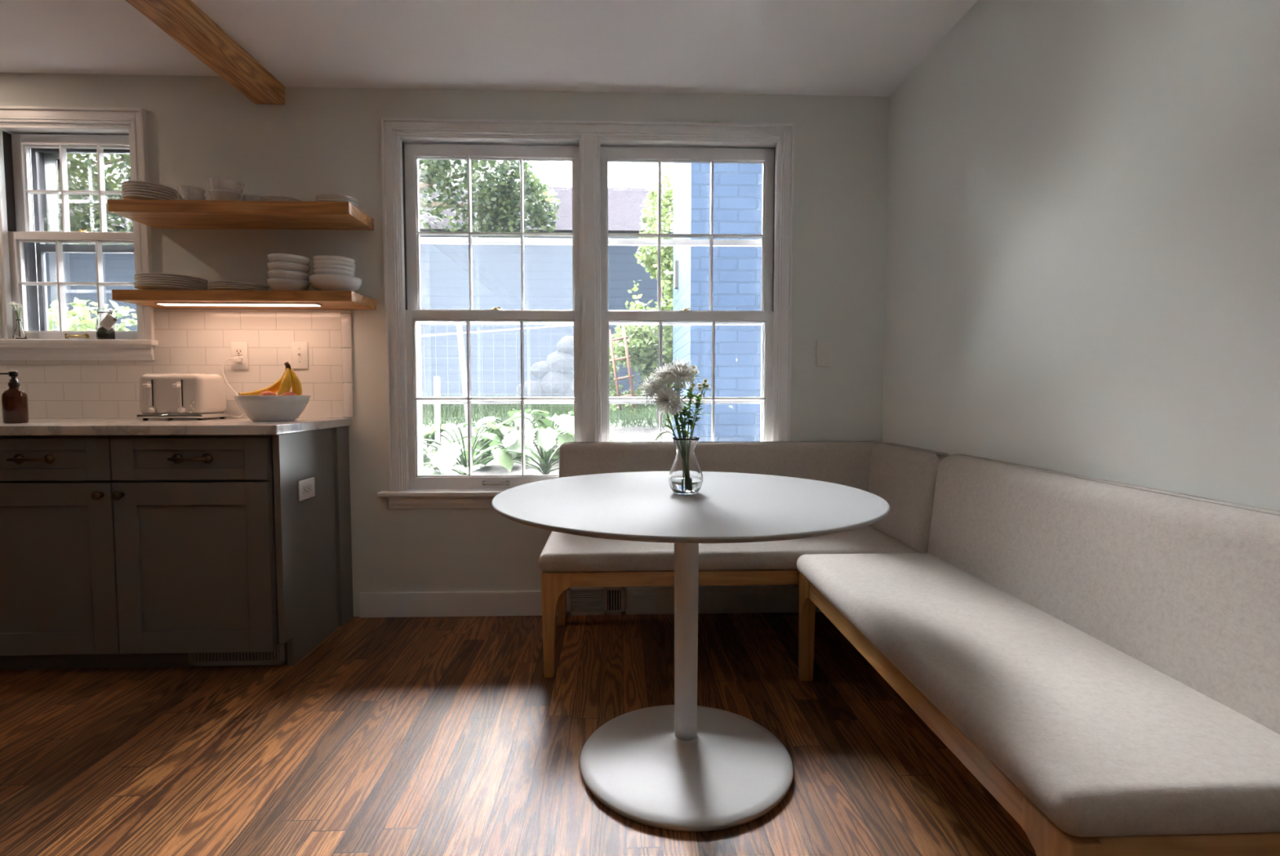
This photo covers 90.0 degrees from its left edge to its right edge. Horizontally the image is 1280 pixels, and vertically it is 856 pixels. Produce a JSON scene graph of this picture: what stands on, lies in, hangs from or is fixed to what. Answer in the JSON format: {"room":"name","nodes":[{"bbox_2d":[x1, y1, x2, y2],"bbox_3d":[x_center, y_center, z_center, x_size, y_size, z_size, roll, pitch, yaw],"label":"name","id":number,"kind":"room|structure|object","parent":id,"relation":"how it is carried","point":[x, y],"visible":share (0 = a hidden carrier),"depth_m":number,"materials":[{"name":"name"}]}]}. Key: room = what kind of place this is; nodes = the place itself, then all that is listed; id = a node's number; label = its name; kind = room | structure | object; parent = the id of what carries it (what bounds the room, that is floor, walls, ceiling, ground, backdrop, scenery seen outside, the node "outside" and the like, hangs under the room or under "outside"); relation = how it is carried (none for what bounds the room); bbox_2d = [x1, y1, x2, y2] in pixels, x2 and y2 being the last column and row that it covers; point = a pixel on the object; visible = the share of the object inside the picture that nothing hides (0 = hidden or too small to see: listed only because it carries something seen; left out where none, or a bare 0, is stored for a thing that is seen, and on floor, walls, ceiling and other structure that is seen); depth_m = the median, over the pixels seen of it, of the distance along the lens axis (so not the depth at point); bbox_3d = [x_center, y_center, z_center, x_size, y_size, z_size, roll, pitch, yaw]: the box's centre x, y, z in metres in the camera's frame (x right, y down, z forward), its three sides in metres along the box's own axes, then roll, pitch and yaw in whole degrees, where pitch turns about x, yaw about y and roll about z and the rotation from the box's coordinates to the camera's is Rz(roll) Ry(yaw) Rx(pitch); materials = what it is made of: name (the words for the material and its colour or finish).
{"room":"eat-in kitchen","nodes":[
{"label":"eat-in kitchen","id":0,"kind":"room"},
{"bbox_2d":[0,72,888,616],"bbox_3d":[-1.783,-0.526,3.001,6.244,3.000,0.230,0,3,-2],"label":"wall","id":1,"kind":"structure","parent":0,"point":[321,140],"depth_m":2.92,"materials":[{"name":"white paint"}]},
{"bbox_2d":[0,106,158,359],"bbox_3d":[-2.565,-0.858,2.948,0.798,1.099,0.305,0,3,-2],"label":"window","id":2,"kind":"structure","parent":1,"relation":"in","point":[35,158],"depth_m":2.89,"materials":[{"name":"white wood"}]},
{"bbox_2d":[8,301,26,338],"bbox_3d":[-2.764,-0.478,2.846,0.050,0.170,0.053,0,3,-2],"label":"bud vase","id":3,"kind":"object","parent":2,"relation":"on","point":[19,333],"visible":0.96,"depth_m":2.84,"materials":[{"name":"clear glass"}]},
{"bbox_2d":[95,307,117,339],"bbox_3d":[-2.372,-0.463,2.843,0.117,0.139,0.066,3,4,43],"label":"jar","id":4,"kind":"object","parent":2,"relation":"on","point":[104,322],"visible":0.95,"depth_m":2.83,"materials":[{"name":"clear glass"}]},
{"bbox_2d":[103,316,116,326],"bbox_3d":[-2.337,-0.469,2.821,0.053,0.044,0.006,0,3,-5],"label":"tag","id":5,"kind":"object","parent":4,"relation":"attached to","point":[108,321],"depth_m":2.82,"materials":[{"name":"grey"}]},
{"bbox_2d":[0,309,354,417],"bbox_3d":[-2.303,-0.287,2.875,1.994,0.488,0.012,0,3,-2],"label":"tile backsplash","id":6,"kind":"structure","parent":1,"relation":"attached to","point":[190,340],"depth_m":2.88,"materials":[{"name":"tile"}]},
{"bbox_2d":[231,342,248,368],"bbox_3d":[-1.804,-0.325,2.883,0.073,0.122,0.010,0,3,-2],"label":"wall outlet","id":7,"kind":"object","parent":6,"relation":"attached to","point":[238,349],"visible":1,"depth_m":2.88,"materials":[{"name":"white plastic"}]},
{"bbox_2d":[291,341,308,368],"bbox_3d":[-1.537,-0.328,2.887,0.073,0.122,0.020,0,3,-2],"label":"light switch","id":8,"kind":"object","parent":6,"relation":"attached to","point":[300,354],"visible":0.98,"depth_m":2.89,"materials":[{"name":"white plastic"}]},
{"bbox_2d":[106,199,373,230],"bbox_3d":[-1.674,-0.906,2.733,0.961,0.049,0.270,0,3,-2],"label":"floating shelf","id":9,"kind":"object","parent":1,"relation":"attached to","point":[157,214],"visible":1,"depth_m":2.62,"materials":[{"name":"brown wood"}]},
{"bbox_2d":[120,195,165,199],"bbox_3d":[-2.054,-0.938,2.683,0.188,0.020,0.188,0,3,-2],"label":"plate","id":10,"kind":"object","parent":9,"relation":"on","point":[125,197],"visible":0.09,"depth_m":2.61,"materials":[{"name":"white ceramic"}]},
{"bbox_2d":[121,191,174,199],"bbox_3d":[-2.051,-0.949,2.684,0.188,0.020,0.188,0,3,-2],"label":"plate","id":11,"kind":"object","parent":10,"relation":"on","point":[128,193],"visible":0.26,"depth_m":2.61,"materials":[{"name":"white ceramic"}]},
{"bbox_2d":[121,189,177,199],"bbox_3d":[-2.053,-0.961,2.682,0.188,0.020,0.188,0,3,-2],"label":"plate","id":12,"kind":"object","parent":11,"relation":"on","point":[124,190],"visible":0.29,"depth_m":2.61,"materials":[{"name":"white ceramic"}]},
{"bbox_2d":[121,186,177,199],"bbox_3d":[-2.052,-0.972,2.683,0.188,0.020,0.188,0,3,-2],"label":"plate","id":13,"kind":"object","parent":12,"relation":"on","point":[127,187],"visible":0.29,"depth_m":2.61,"materials":[{"name":"white ceramic"}]},
{"bbox_2d":[121,182,177,195],"bbox_3d":[-2.051,-0.984,2.681,0.188,0.020,0.188,0,3,-2],"label":"plate","id":14,"kind":"object","parent":13,"relation":"on","point":[130,184],"visible":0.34,"depth_m":2.61,"materials":[{"name":"white ceramic"}]},
{"bbox_2d":[121,180,177,193],"bbox_3d":[-2.053,-0.995,2.683,0.188,0.020,0.188,0,3,-2],"label":"plate","id":15,"kind":"object","parent":14,"relation":"on","point":[126,181],"visible":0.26,"depth_m":2.61,"materials":[{"name":"white ceramic"}]},
{"bbox_2d":[177,191,205,199],"bbox_3d":[-1.880,-0.951,2.687,0.097,0.046,0.096,0,3,-2],"label":"ramekin","id":16,"kind":"object","parent":9,"relation":"on","point":[184,195],"visible":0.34,"depth_m":2.65,"materials":[{"name":"white ceramic"}]},
{"bbox_2d":[177,185,205,195],"bbox_3d":[-1.882,-0.980,2.686,0.097,0.046,0.096,0,3,-2],"label":"ramekin","id":17,"kind":"object","parent":16,"relation":"on","point":[188,188],"visible":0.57,"depth_m":2.65,"materials":[{"name":"white ceramic"}]},
{"bbox_2d":[208,188,244,200],"bbox_3d":[-1.735,-0.956,2.688,0.128,0.055,0.128,-2,4,-27],"label":"bowl","id":18,"kind":"object","parent":9,"relation":"on","point":[215,194],"visible":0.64,"depth_m":2.64,"materials":[{"name":"white ceramic"}]},
{"bbox_2d":[208,177,244,193],"bbox_3d":[-1.733,-1.001,2.684,0.128,0.055,0.128,-2,4,-30],"label":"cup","id":19,"kind":"object","parent":18,"relation":"on","point":[220,183],"visible":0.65,"depth_m":2.64,"materials":[{"name":"white ceramic"}]},
{"bbox_2d":[243,194,262,200],"bbox_3d":[-1.676,-0.967,2.789,0.114,0.067,0.110,1,3,12],"label":"cup","id":20,"kind":"object","parent":9,"relation":"on","point":[247,197],"visible":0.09,"depth_m":2.74,"materials":[{"name":"white ceramic"}]},
{"bbox_2d":[315,199,358,208],"bbox_3d":[-1.282,-0.936,2.708,0.164,0.013,0.164,0,3,-2],"label":"saucer","id":21,"kind":"object","parent":9,"relation":"on","point":[322,200],"visible":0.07,"depth_m":2.64,"materials":[{"name":"white ceramic"}]},
{"bbox_2d":[315,197,357,205],"bbox_3d":[-1.284,-0.944,2.711,0.164,0.013,0.164,0,3,-2],"label":"saucer","id":22,"kind":"object","parent":21,"relation":"on","point":[321,198],"visible":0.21,"depth_m":2.64,"materials":[{"name":"white ceramic"}]},
{"bbox_2d":[315,195,358,204],"bbox_3d":[-1.281,-0.952,2.708,0.164,0.013,0.164,0,3,-2],"label":"saucer","id":23,"kind":"object","parent":22,"relation":"on","point":[323,196],"visible":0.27,"depth_m":2.64,"materials":[{"name":"white ceramic"}]},
{"bbox_2d":[111,289,376,309],"bbox_3d":[-1.672,-0.549,2.753,0.961,0.043,0.270,0,3,-2],"label":"floating shelf","id":24,"kind":"object","parent":1,"relation":"attached to","point":[331,300],"visible":0.96,"depth_m":2.63,"materials":[{"name":"brown wood"}]},
{"bbox_2d":[133,284,200,289],"bbox_3d":[-2.003,-0.581,2.740,0.256,0.021,0.256,0,3,-2],"label":"dinner plate","id":25,"kind":"object","parent":24,"relation":"on","point":[138,286],"visible":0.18,"depth_m":2.64,"materials":[{"name":"white ceramic"}]},
{"bbox_2d":[133,282,207,289],"bbox_3d":[-2.003,-0.591,2.737,0.256,0.021,0.256,0,3,-2],"label":"dinner plate","id":26,"kind":"object","parent":25,"relation":"on","point":[136,283],"visible":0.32,"depth_m":2.64,"materials":[{"name":"white ceramic"}]},
{"bbox_2d":[134,280,208,288],"bbox_3d":[-2.001,-0.600,2.738,0.256,0.021,0.256,0,3,-2],"label":"dinner plate","id":27,"kind":"object","parent":26,"relation":"on","point":[137,281],"visible":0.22,"depth_m":2.64,"materials":[{"name":"white ceramic"}]},
{"bbox_2d":[134,277,208,286],"bbox_3d":[-2.002,-0.610,2.740,0.256,0.021,0.256,0,3,-2],"label":"dinner plate","id":28,"kind":"object","parent":27,"relation":"on","point":[139,278],"visible":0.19,"depth_m":2.64,"materials":[{"name":"white ceramic"}]},
{"bbox_2d":[133,275,208,284],"bbox_3d":[-2.002,-0.620,2.737,0.256,0.021,0.256,0,3,-2],"label":"dinner plate","id":29,"kind":"object","parent":28,"relation":"on","point":[137,276],"visible":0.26,"depth_m":2.64,"materials":[{"name":"white ceramic"}]},
{"bbox_2d":[133,272,208,282],"bbox_3d":[-2.001,-0.630,2.738,0.256,0.021,0.256,0,3,-2],"label":"dinner plate","id":30,"kind":"object","parent":29,"relation":"on","point":[138,273],"visible":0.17,"depth_m":2.64,"materials":[{"name":"white ceramic"}]},
{"bbox_2d":[208,286,257,289],"bbox_3d":[-1.719,-0.579,2.747,0.216,0.017,0.216,0,3,-2],"label":"salad plate","id":31,"kind":"object","parent":24,"relation":"on","point":[215,287],"visible":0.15,"depth_m":2.66,"materials":[{"name":"white ceramic"}]},
{"bbox_2d":[208,284,266,290],"bbox_3d":[-1.722,-0.587,2.745,0.216,0.017,0.216,0,3,-2],"label":"salad plate","id":32,"kind":"object","parent":31,"relation":"on","point":[211,286],"visible":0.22,"depth_m":2.66,"materials":[{"name":"white ceramic"}]},
{"bbox_2d":[208,282,267,289],"bbox_3d":[-1.722,-0.595,2.745,0.216,0.017,0.216,0,3,-2],"label":"salad plate","id":33,"kind":"object","parent":32,"relation":"on","point":[216,283],"visible":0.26,"depth_m":2.66,"materials":[{"name":"white ceramic"}]},
{"bbox_2d":[208,280,268,288],"bbox_3d":[-1.719,-0.603,2.744,0.216,0.017,0.216,0,3,-2],"label":"salad plate","id":34,"kind":"object","parent":33,"relation":"on","point":[213,282],"visible":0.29,"depth_m":2.66,"materials":[{"name":"white ceramic"}]},
{"bbox_2d":[155,302,323,306],"bbox_3d":[-1.688,-0.521,2.702,0.663,0.008,0.057,0,3,-2],"label":"light","id":35,"kind":"object","parent":24,"relation":"attached to","point":[201,304],"visible":1,"depth_m":2.68,"materials":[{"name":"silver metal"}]},
{"bbox_2d":[157,303,319,306],"bbox_3d":[-1.690,-0.519,2.703,0.646,0.002,0.047,0,3,-2],"label":"diffuser","id":36,"kind":"object","parent":35,"relation":"attached to","point":[201,304],"depth_m":2.69,"materials":[{"name":"beige"}]},
{"bbox_2d":[266,277,310,290],"bbox_3d":[-1.492,-0.596,2.720,0.162,0.054,0.162,0,3,-2],"label":"bowl","id":37,"kind":"object","parent":24,"relation":"on","point":[274,283],"visible":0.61,"depth_m":2.66,"materials":[{"name":"white ceramic"}]},
{"bbox_2d":[266,269,310,281],"bbox_3d":[-1.489,-0.629,2.718,0.162,0.054,0.162,0,3,-2],"label":"bowl","id":38,"kind":"object","parent":37,"relation":"on","point":[275,273],"visible":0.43,"depth_m":2.65,"materials":[{"name":"white ceramic"}]},
{"bbox_2d":[266,261,310,273],"bbox_3d":[-1.491,-0.662,2.718,0.162,0.054,0.162,0,3,-2],"label":"bowl","id":39,"kind":"object","parent":38,"relation":"on","point":[271,265],"visible":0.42,"depth_m":2.65,"materials":[{"name":"white ceramic"}]},
{"bbox_2d":[266,253,310,266],"bbox_3d":[-1.489,-0.695,2.715,0.162,0.054,0.162,0,3,-2],"label":"bowl","id":40,"kind":"object","parent":39,"relation":"on","point":[275,257],"visible":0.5,"depth_m":2.65,"materials":[{"name":"white ceramic"}]},
{"bbox_2d":[308,274,362,291],"bbox_3d":[-1.295,-0.603,2.728,0.208,0.067,0.208,0,3,-2],"label":"serving bowl","id":41,"kind":"object","parent":24,"relation":"on","point":[319,282],"visible":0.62,"depth_m":2.65,"materials":[{"name":"white ceramic"}]},
{"bbox_2d":[312,268,355,276],"bbox_3d":[-1.302,-0.639,2.724,0.164,0.047,0.164,0,3,-2],"label":"bowl","id":42,"kind":"object","parent":41,"relation":"on","point":[318,271],"visible":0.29,"depth_m":2.66,"materials":[{"name":"white ceramic"}]},
{"bbox_2d":[312,264,355,272],"bbox_3d":[-1.302,-0.657,2.726,0.164,0.047,0.164,0,3,-2],"label":"bowl","id":43,"kind":"object","parent":42,"relation":"on","point":[316,266],"visible":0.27,"depth_m":2.66,"materials":[{"name":"white ceramic"}]},
{"bbox_2d":[312,259,355,268],"bbox_3d":[-1.300,-0.676,2.725,0.164,0.047,0.164,0,3,-2],"label":"bowl","id":44,"kind":"object","parent":43,"relation":"on","point":[318,261],"visible":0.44,"depth_m":2.66,"materials":[{"name":"white ceramic"}]},
{"bbox_2d":[312,254,355,263],"bbox_3d":[-1.301,-0.694,2.722,0.164,0.047,0.164,0,3,-2],"label":"bowl","id":45,"kind":"object","parent":44,"relation":"on","point":[321,256],"visible":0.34,"depth_m":2.65,"materials":[{"name":"white ceramic"}]},
{"bbox_2d":[377,117,795,508],"bbox_3d":[-0.227,-0.511,3.045,1.947,1.750,0.310,0,3,-2],"label":"window","id":46,"kind":"structure","parent":1,"relation":"in","point":[579,142],"depth_m":2.97,"materials":[{"name":"white wood"}]},
{"bbox_2d":[360,586,821,617],"bbox_3d":[-0.078,0.815,3.010,2.440,0.122,0.019,0,3,-2],"label":"baseboard","id":47,"kind":"structure","parent":1,"relation":"attached to","point":[740,599],"depth_m":2.99,"materials":[{"name":"white wood"}]},
{"bbox_2d":[566,586,624,614],"bbox_3d":[-0.208,0.811,3.005,0.273,0.130,0.018,0,3,-2],"label":"air vent","id":48,"kind":"object","parent":1,"relation":"in","point":[600,600],"visible":0.94,"depth_m":3.00,"materials":[{"name":"white metal"}]},
{"bbox_2d":[816,340,831,366],"bbox_3d":[0.858,-0.346,2.982,0.073,0.122,0.008,0,3,-2],"label":"blank wall plate","id":49,"kind":"object","parent":1,"relation":"attached to","point":[824,348],"visible":1,"depth_m":2.98,"materials":[{"name":"white plastic"}]},
{"bbox_2d":[0,0,977,96],"bbox_3d":[-1.673,-1.592,-0.262,5.844,0.507,6.170,0,3,-2],"label":"ceiling","id":50,"kind":"structure","parent":0,"point":[795,47],"depth_m":2.49,"materials":[{"name":"white paint"}]},
{"bbox_2d":[124,0,285,104],"bbox_3d":[-1.533,-1.331,-0.242,0.132,0.139,6.170,0,3,-2],"label":"ceiling beam","id":51,"kind":"structure","parent":50,"relation":"attached to","point":[182,20],"depth_m":2.39,"materials":[{"name":"brown wood"}]},
{"bbox_2d":[0,611,1036,855],"bbox_3d":[-1.671,1.104,-0.186,6.244,0.100,6.420,0,3,-2],"label":"floor","id":52,"kind":"structure","parent":0,"point":[406,735],"depth_m":1.86,"materials":[{"name":"brown wood"}]},
{"bbox_2d":[0,426,353,668],"bbox_3d":[-1.902,0.453,2.617,1.160,0.888,0.636,0,3,-2],"label":"base cabinet","id":53,"kind":"object","parent":52,"relation":"on","point":[116,550],"visible":0.98,"depth_m":2.34,"materials":[{"name":"grey paint"}]},
{"bbox_2d":[0,417,350,435],"bbox_3d":[-2.850,-0.007,2.557,3.078,0.036,0.639,0,3,-2],"label":"countertop","id":54,"kind":"structure","parent":53,"relation":"on","point":[35,426],"depth_m":2.29,"materials":[{"name":"white stone"}]},
{"bbox_2d":[0,370,28,422],"bbox_3d":[-2.366,-0.116,2.420,0.079,0.195,0.071,2,4,32],"label":"soap dispenser","id":55,"kind":"object","parent":54,"relation":"on","point":[15,407],"visible":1,"depth_m":2.40,"materials":[{"name":"orange glass"}]},
{"bbox_2d":[1,386,28,422],"bbox_3d":[-2.362,-0.089,2.419,0.071,0.140,0.071,0,3,-2],"label":"bottle","id":56,"kind":"object","parent":55,"relation":"attached to","point":[15,407],"depth_m":2.40,"materials":[{"name":"orange glass"}]},
{"bbox_2d":[136,357,244,420],"bbox_3d":[-1.935,-0.173,2.760,0.331,0.272,0.243,0,3,-2],"label":"toaster","id":57,"kind":"object","parent":54,"relation":"on","point":[200,396],"visible":1,"depth_m":2.67,"materials":[{"name":"white"}]},
{"bbox_2d":[233,395,311,421],"bbox_3d":[-1.511,-0.083,2.639,0.276,0.105,0.276,0,3,-2],"label":"fruit bowl","id":58,"kind":"object","parent":54,"relation":"on","point":[255,407],"visible":0.94,"depth_m":2.55,"materials":[{"name":"white ceramic"}]},
{"bbox_2d":[238,361,302,395],"bbox_3d":[-1.514,-0.183,2.607,0.240,0.176,0.076,-1,3,-12],"label":"banana bunch","id":59,"kind":"object","parent":58,"relation":"in","point":[289,379],"visible":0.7,"depth_m":2.62,"materials":[{"name":"yellow"}]},
{"bbox_2d":[187,642,285,666],"bbox_3d":[-1.534,0.858,2.435,0.358,0.088,0.009,0,3,-2],"label":"vent","id":60,"kind":"object","parent":53,"relation":"attached to","point":[277,656],"visible":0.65,"depth_m":2.43,"materials":[{"name":"metal"}]},
{"bbox_2d":[297,476,315,501],"bbox_3d":[-1.320,0.241,2.538,0.010,0.079,0.126,0,3,-2],"label":"outlet","id":61,"kind":"object","parent":53,"relation":"attached to","point":[306,487],"visible":1,"depth_m":2.53,"materials":[{"name":"white plastic"}]},
{"bbox_2d":[491,471,889,831],"bbox_3d":[0.129,0.563,1.808,1.060,0.758,1.060,0,3,-2],"label":"pedestal table","id":62,"kind":"object","parent":52,"relation":"on","point":[684,765],"visible":0.99,"depth_m":1.69,"materials":[{"name":"grey paint"}]},
{"bbox_2d":[668,436,702,494],"bbox_3d":[0.129,0.105,1.799,0.098,0.157,0.098,0,3,-2],"label":"glass vase","id":63,"kind":"object","parent":62,"relation":"on","point":[686,475],"visible":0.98,"depth_m":1.77,"materials":[{"name":"clear"}]},
{"bbox_2d":[637,373,676,437],"bbox_3d":[0.058,0.007,1.792,0.137,0.327,0.096,-2,4,-37],"label":"chrysanthemum","id":64,"kind":"object","parent":63,"relation":"in","point":[649,386],"visible":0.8,"depth_m":1.75,"materials":[{"name":"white plant"}]},
{"bbox_2d":[649,361,682,435],"bbox_3d":[0.075,-0.008,1.808,0.100,0.355,0.102,-3,4,-42],"label":"chrysanthemum","id":65,"kind":"object","parent":63,"relation":"on","point":[662,371],"visible":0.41,"depth_m":1.77,"materials":[{"name":"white plant"}]},
{"bbox_2d":[653,386,688,438],"bbox_3d":[0.085,0.027,1.753,0.099,0.292,0.084,0,3,-2],"label":"chrysanthemum","id":66,"kind":"object","parent":63,"relation":"in","point":[667,397],"visible":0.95,"depth_m":1.74,"materials":[{"name":"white plant"}]},
{"bbox_2d":[667,396,689,438],"bbox_3d":[0.100,0.041,1.765,0.055,0.263,0.089,2,4,35],"label":"chrysanthemum","id":67,"kind":"object","parent":63,"relation":"in","point":[677,408],"visible":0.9,"depth_m":1.74,"materials":[{"name":"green plant"}]},
{"bbox_2d":[662,356,697,438],"bbox_3d":[0.107,-0.012,1.775,0.107,0.367,0.102,0,3,-2],"label":"chrysanthemum","id":68,"kind":"object","parent":63,"relation":"in","point":[682,371],"visible":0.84,"depth_m":1.75,"materials":[{"name":"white plant"}]},
{"bbox_2d":[673,380,693,438],"bbox_3d":[0.110,0.018,1.777,0.080,0.307,0.052,0,3,-2],"label":"sprig","id":69,"kind":"object","parent":63,"relation":"on","point":[680,418],"visible":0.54,"depth_m":1.76,"materials":[{"name":"green plant"}]},
{"bbox_2d":[677,405,693,438],"bbox_3d":[0.125,0.054,1.786,0.057,0.233,0.070,0,3,-2],"label":"sprig","id":70,"kind":"object","parent":63,"relation":"in","point":[685,408],"visible":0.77,"depth_m":1.78,"materials":[{"name":"green plant"}]},
{"bbox_2d":[678,382,702,438],"bbox_3d":[0.135,0.022,1.780,0.062,0.298,0.054,3,5,45],"label":"sprig","id":71,"kind":"object","parent":63,"relation":"in","point":[691,395],"visible":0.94,"depth_m":1.77,"materials":[{"name":"green plant"}]},
{"bbox_2d":[679,364,702,434],"bbox_3d":[0.144,-0.002,1.791,0.056,0.346,0.061,2,4,30],"label":"sprig","id":72,"kind":"object","parent":63,"relation":"on","point":[694,366],"visible":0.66,"depth_m":1.78,"materials":[{"name":"green plant"}]},
{"bbox_2d":[685,393,702,438],"bbox_3d":[0.144,0.037,1.795,0.069,0.267,0.050,1,3,16],"label":"sprig","id":73,"kind":"object","parent":63,"relation":"in","point":[697,404],"visible":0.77,"depth_m":1.80,"materials":[{"name":"green plant"}]},
{"bbox_2d":[689,378,710,438],"bbox_3d":[0.165,0.016,1.800,0.059,0.308,0.055,-2,4,-28],"label":"sprig","id":74,"kind":"object","parent":63,"relation":"on","point":[704,384],"visible":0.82,"depth_m":1.79,"materials":[{"name":"green plant"}]},
{"bbox_2d":[537,440,949,677],"bbox_3d":[0.385,0.487,2.663,1.536,0.815,0.665,0,3,-2],"label":"bench","id":75,"kind":"object","parent":52,"relation":"on","point":[904,476],"visible":0.65,"depth_m":2.48,"materials":[{"name":"fabric"}]},
{"bbox_2d":[796,453,1279,855],"bbox_3d":[0.886,0.541,1.645,0.602,0.820,1.438,0,3,-2],"label":"bench","id":76,"kind":"object","parent":52,"relation":"on","point":[1102,656],"visible":1,"depth_m":1.28,"materials":[{"name":"fabric"}]},
{"bbox_2d":[881,0,1279,511],"bbox_3d":[1.351,-0.348,-0.188,0.200,3.000,6.370,0,3,-2],"label":"wall","id":77,"kind":"structure","parent":0,"point":[1082,245],"depth_m":1.67,"materials":[{"name":"white paint"}]},
{"label":"outside","id":78,"kind":"structure","parent":0,"visible":0},
{"bbox_2d":[422,404,673,475],"bbox_3d":[-4.296,-0.337,8.552,20.000,1.136,11.000,0,3,-2],"label":"ground","id":79,"kind":"structure","parent":78,"point":[638,433],"depth_m":5.95,"materials":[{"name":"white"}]},
{"bbox_2d":[48,153,133,244],"bbox_3d":[-6.900,-2.729,7.634,5.176,5.021,1.753,0,3,-5],"label":"tree","id":80,"kind":"object","parent":79,"relation":"on","point":[91,207],"visible":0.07,"depth_m":7.58,"materials":[{"name":"green plant"}]},
{"bbox_2d":[48,297,137,330],"bbox_3d":[-4.301,-0.396,5.045,1.496,1.232,1.058,0,3,-2],"label":"hydrangea bush","id":81,"kind":"object","parent":79,"relation":"on","point":[80,309],"visible":0.06,"depth_m":4.91,"materials":[{"name":"green plant"}]},
{"bbox_2d":[44,181,673,396],"bbox_3d":[-6.355,-1.700,9.433,13.950,3.630,1.750,0,3,-2],"label":"building","id":82,"kind":"structure","parent":79,"relation":"on","point":[444,268],"depth_m":8.86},
{"bbox_2d":[433,376,441,475],"bbox_3d":[-1.346,0.052,4.261,0.032,0.785,0.030,0,3,-2],"label":"post","id":83,"kind":"object","parent":79,"relation":"on","point":[436,379],"visible":0.64,"depth_m":4.24,"materials":[{"name":"grey paint"}]},
{"bbox_2d":[422,437,458,474],"bbox_3d":[-1.513,0.202,4.170,0.844,0.324,0.750,2,4,38],"label":"plant","id":84,"kind":"object","parent":79,"relation":"on","point":[430,455],"visible":0.06,"depth_m":4.11,"materials":[{"name":"green plant"}]},
{"bbox_2d":[456,324,472,439],"bbox_3d":[-1.514,-0.352,5.540,0.125,1.090,0.040,0,3,-2],"label":"stake","id":85,"kind":"object","parent":79,"relation":"on","point":[460,329],"visible":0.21,"depth_m":5.51,"materials":[{"name":"grey paint"}]},
{"bbox_2d":[422,420,546,475],"bbox_3d":[-1.178,0.165,4.157,1.101,0.415,1.057,0,3,-2],"label":"plant","id":86,"kind":"object","parent":79,"relation":"on","point":[446,455],"visible":0.59,"depth_m":4.09,"materials":[{"name":"green plant"}]},
{"bbox_2d":[418,160,561,237],"bbox_3d":[-2.609,-2.606,7.777,3.279,4.753,1.726,0,3,-2],"label":"tree","id":87,"kind":"object","parent":79,"relation":"on","point":[498,199],"visible":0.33,"depth_m":7.73,"materials":[{"name":"green plant"}]},
{"bbox_2d":[452,408,559,467],"bbox_3d":[-0.956,0.063,5.052,1.018,0.416,1.003,0,3,-2],"label":"plant","id":88,"kind":"object","parent":79,"relation":"on","point":[545,423],"visible":0.33,"depth_m":4.93,"materials":[{"name":"green plant"}]},
{"bbox_2d":[516,379,544,396],"bbox_3d":[-1.438,-0.497,8.496,0.390,0.288,0.273,0,3,-2],"label":"boulder","id":89,"kind":"object","parent":79,"relation":"on","point":[531,386],"visible":0.62,"depth_m":8.39,"materials":[{"name":"stone"}]},
{"bbox_2d":[459,411,610,474],"bbox_3d":[-0.693,0.122,4.479,1.116,0.478,1.059,0,3,-2],"label":"plant","id":90,"kind":"object","parent":79,"relation":"on","point":[547,438],"visible":0.44,"depth_m":4.17,"materials":[{"name":"green plant"}]},
{"bbox_2d":[420,324,664,431],"bbox_3d":[-1.139,-0.508,6.196,2.752,1.110,0.019,0,3,-2],"label":"wire fence","id":91,"kind":"object","parent":79,"relation":"on","point":[435,335],"visible":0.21,"depth_m":6.18,"materials":[{"name":"grey"}]},
{"bbox_2d":[422,391,672,427],"bbox_3d":[-1.315,-0.248,7.662,4.806,0.366,2.470,0,3,-2],"label":"grass","id":92,"kind":"structure","parent":79,"relation":"on","point":[428,410],"depth_m":7.11,"materials":[{"name":"green plant"}]},
{"bbox_2d":[540,371,573,396],"bbox_3d":[-1.105,-0.588,8.492,0.470,0.362,0.328,0,3,-2],"label":"boulder","id":93,"kind":"object","parent":92,"relation":"on","point":[553,382],"visible":0.8,"depth_m":8.38,"materials":[{"name":"stone"}]},
{"bbox_2d":[529,360,551,378],"bbox_3d":[-1.282,-0.770,8.480,0.358,0.244,0.237,0,3,-2],"label":"boulder","id":94,"kind":"object","parent":93,"relation":"on","point":[538,370],"visible":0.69,"depth_m":8.40,"materials":[{"name":"stone"}]},
{"bbox_2d":[545,351,573,373],"bbox_3d":[-1.029,-0.858,8.488,0.477,0.324,0.317,0,3,-2],"label":"boulder","id":95,"kind":"object","parent":93,"relation":"on","point":[555,362],"visible":0.62,"depth_m":8.37,"materials":[{"name":"stone"}]},
{"bbox_2d":[556,335,573,355],"bbox_3d":[-0.907,-1.080,8.475,0.394,0.288,0.252,0,3,-2],"label":"boulder","id":96,"kind":"object","parent":95,"relation":"on","point":[567,340],"visible":0.45,"depth_m":8.37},
{"bbox_2d":[608,325,635,410],"bbox_3d":[-0.168,-0.555,5.976,0.265,0.785,0.027,0,3,-2],"label":"ladder","id":97,"kind":"object","parent":79,"relation":"on","point":[624,337],"visible":0.86,"depth_m":5.96,"materials":[{"name":"brown wood"}]},
{"bbox_2d":[608,163,673,425],"bbox_3d":[0.071,-1.351,6.583,1.205,2.690,0.909,0,3,-2],"label":"tree","id":98,"kind":"object","parent":79,"relation":"on","point":[645,337],"visible":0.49,"depth_m":6.42,"materials":[{"name":"green plant"}]},
{"bbox_2d":[672,162,762,441],"bbox_3d":[1.559,-2.142,5.045,2.530,5.400,1.400,0,3,-2],"label":"brick building","id":99,"kind":"structure","parent":79,"relation":"on","point":[737,187],"depth_m":4.39,"materials":[{"name":"blue"}]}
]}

